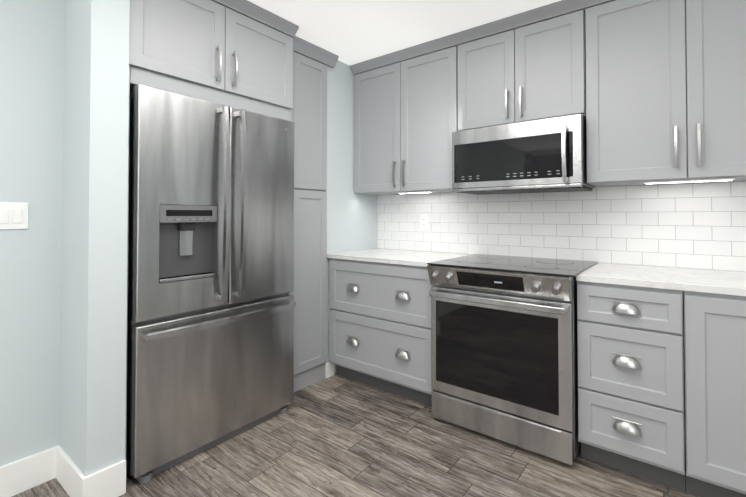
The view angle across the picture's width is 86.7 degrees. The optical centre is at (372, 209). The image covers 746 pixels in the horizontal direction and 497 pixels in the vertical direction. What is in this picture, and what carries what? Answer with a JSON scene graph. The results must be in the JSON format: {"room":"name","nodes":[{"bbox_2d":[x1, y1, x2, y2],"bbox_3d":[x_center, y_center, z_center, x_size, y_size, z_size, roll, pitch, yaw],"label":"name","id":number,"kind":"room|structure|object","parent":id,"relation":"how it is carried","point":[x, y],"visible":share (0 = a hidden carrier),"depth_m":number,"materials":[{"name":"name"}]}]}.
{"room":"kitchen","nodes":[
{"label":"kitchen","id":0,"kind":"room"},
{"bbox_2d":[0,0,64,466],"bbox_3d":[-2.793,0.004,0.213,0.120,2.400,4.220,-1,-1,38],"label":"wall","id":1,"kind":"structure","parent":0,"point":[31,90],"depth_m":1.75,"materials":[{"name":"blue paint"}]},
{"bbox_2d":[0,202,28,229],"bbox_3d":[-1.572,0.028,1.679,0.010,0.116,0.165,-1,-1,38],"label":"switch plate","id":2,"kind":"object","parent":1,"relation":"attached to","point":[14,215],"visible":1,"depth_m":1.70,"materials":[{"name":"white plastic"}]},
{"bbox_2d":[0,362,334,496],"bbox_3d":[-2.100,1.141,0.683,0.376,0.140,5.840,-1,-1,38],"label":"baseboard","id":3,"kind":"structure","parent":1,"relation":"attached to","point":[37,469],"depth_m":1.69,"materials":[{"name":"white wood"}]},
{"bbox_2d":[59,0,129,475],"bbox_3d":[-1.502,0.031,1.973,0.960,2.400,0.144,-1,-1,38],"label":"wall","id":4,"kind":"structure","parent":0,"point":[92,433],"depth_m":1.69,"materials":[{"name":"blue paint"}]},
{"bbox_2d":[325,60,377,377],"bbox_3d":[-0.470,0.053,3.432,0.800,2.400,0.645,-1,-1,38],"label":"wall","id":5,"kind":"structure","parent":0,"point":[352,220],"depth_m":3.09,"materials":[{"name":"blue paint"}]},
{"bbox_2d":[12,373,698,496],"bbox_3d":[-0.500,1.229,-0.130,5.300,0.060,6.520,-1,-1,38],"label":"floor","id":6,"kind":"structure","parent":0,"point":[335,435],"depth_m":1.90,"materials":[{"name":"brown wood"}]},
{"bbox_2d":[126,84,295,482],"bbox_3d":[-1.052,0.344,2.319,0.880,1.785,0.902,-1,-1,38],"label":"fridge","id":7,"kind":"object","parent":6,"relation":"on","point":[210,338],"visible":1,"depth_m":1.99,"materials":[{"name":"metal"}]},
{"bbox_2d":[125,0,298,459],"bbox_3d":[-1.112,0.038,2.372,0.887,2.397,0.962,-1,-1,38],"label":"cabinet","id":8,"kind":"object","parent":6,"relation":"on","point":[235,53],"visible":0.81,"depth_m":2.09,"materials":[{"name":"grey wood"}]},
{"bbox_2d":[291,36,338,391],"bbox_3d":[-0.593,0.046,2.894,0.466,2.397,0.498,-1,-1,38],"label":"pantry cabinet","id":9,"kind":"object","parent":6,"relation":"on","point":[311,62],"visible":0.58,"depth_m":2.79,"materials":[{"name":"grey wood"}]},
{"bbox_2d":[329,258,434,405],"bbox_3d":[0.203,0.804,2.879,0.891,0.882,0.650,-1,-1,38],"label":"base cabinet","id":10,"kind":"object","parent":6,"relation":"on","point":[379,325],"visible":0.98,"depth_m":2.63,"materials":[{"name":"grey wood"}]},
{"bbox_2d":[327,248,471,266],"bbox_3d":[0.207,0.346,2.903,0.909,0.030,0.633,-1,-1,38],"label":"countertop","id":11,"kind":"structure","parent":10,"relation":"on","point":[405,257],"depth_m":2.81,"materials":[{"name":"stone"}]},
{"bbox_2d":[427,254,597,464],"bbox_3d":[0.823,0.775,2.320,0.782,0.923,0.729,-1,-1,38],"label":"range","id":12,"kind":"object","parent":6,"relation":"on","point":[504,358],"visible":1,"depth_m":2.04,"materials":[{"name":"metal"}]},
{"bbox_2d":[577,281,684,491],"bbox_3d":[1.323,0.790,2.010,0.406,0.882,0.650,-1,-1,38],"label":"base cabinet","id":13,"kind":"object","parent":6,"relation":"on","point":[630,348],"visible":0.96,"depth_m":1.77,"materials":[{"name":"grey wood"}]},
{"bbox_2d":[683,291,745,496],"bbox_3d":[1.707,0.786,1.706,0.568,0.882,0.658,-1,-1,38],"label":"base cabinet","id":14,"kind":"object","parent":6,"relation":"on","point":[714,326],"visible":0.79,"depth_m":1.60,"materials":[{"name":"grey wood"}]},
{"bbox_2d":[576,262,745,295],"bbox_3d":[1.559,0.330,1.853,0.983,0.030,0.633,-1,-1,38],"label":"countertop","id":15,"kind":"structure","parent":14,"relation":"on","point":[707,281],"depth_m":1.82,"materials":[{"name":"stone"}]},
{"bbox_2d":[248,0,560,64],"bbox_3d":[-0.500,-1.231,-0.093,5.300,0.060,6.520,-1,-1,38],"label":"ceiling","id":16,"kind":"structure","parent":0,"point":[349,32],"depth_m":2.42,"materials":[{"name":"white paint"}]},
{"bbox_2d":[381,181,739,430],"bbox_3d":[1.463,0.038,2.415,5.300,2.400,0.120,-1,-1,38],"label":"wall","id":17,"kind":"structure","parent":0,"point":[646,265],"depth_m":2.15,"materials":[{"name":"white tile"}]},
{"bbox_2d":[350,34,457,194],"bbox_3d":[0.287,-0.639,3.020,0.908,1.022,0.378,-1,-1,38],"label":"upper cabinet","id":18,"kind":"object","parent":17,"relation":"attached to","point":[405,113],"visible":0.94,"depth_m":2.88,"materials":[{"name":"grey wood"}]},
{"bbox_2d":[398,191,432,193],"bbox_3d":[0.308,-0.124,2.904,0.280,0.012,0.040,-1,-1,38],"label":"under-cabinet light","id":19,"kind":"object","parent":18,"relation":"attached to","point":[415,192],"visible":1,"depth_m":2.88,"materials":[{"name":"white plastic"}]},
{"bbox_2d":[454,0,585,130],"bbox_3d":[0.947,-0.836,2.511,0.762,0.645,0.378,-1,-1,38],"label":"upper cabinet","id":20,"kind":"object","parent":17,"relation":"attached to","point":[528,65],"visible":0.92,"depth_m":2.36,"materials":[{"name":"grey wood"}]},
{"bbox_2d":[452,114,594,194],"bbox_3d":[0.914,-0.307,2.461,0.752,0.393,0.466,-1,-1,38],"label":"over-the-range microwave","id":21,"kind":"object","parent":20,"relation":"attached to","point":[543,155],"visible":0.96,"depth_m":2.28,"materials":[{"name":"metal"}]},
{"bbox_2d":[378,181,745,271],"bbox_3d":[1.092,0.096,2.620,2.659,0.460,0.008,-1,-1,38],"label":"backsplash","id":22,"kind":"structure","parent":17,"relation":"attached to","point":[694,225],"depth_m":2.43,"materials":[{"name":"tile"}]},
{"bbox_2d":[420,215,427,228],"bbox_3d":[0.405,0.101,3.143,0.072,0.116,0.008,-1,-1,38],"label":"electrical outlet","id":23,"kind":"object","parent":22,"relation":"attached to","point":[423,221],"visible":1,"depth_m":3.14,"materials":[{"name":"white plastic"}]},
{"bbox_2d":[583,0,745,186],"bbox_3d":[1.592,-0.655,2.007,0.872,1.022,0.378,-1,-1,38],"label":"upper cabinet","id":24,"kind":"object","parent":17,"relation":"attached to","point":[665,89],"visible":1,"depth_m":1.95,"materials":[{"name":"grey wood"}]},
{"bbox_2d":[643,178,734,183],"bbox_3d":[1.544,-0.139,1.943,0.350,0.012,0.040,-1,-1,38],"label":"under-cabinet light","id":25,"kind":"object","parent":24,"relation":"attached to","point":[689,180],"visible":1,"depth_m":1.92,"materials":[{"name":"white plastic"}]}
]}

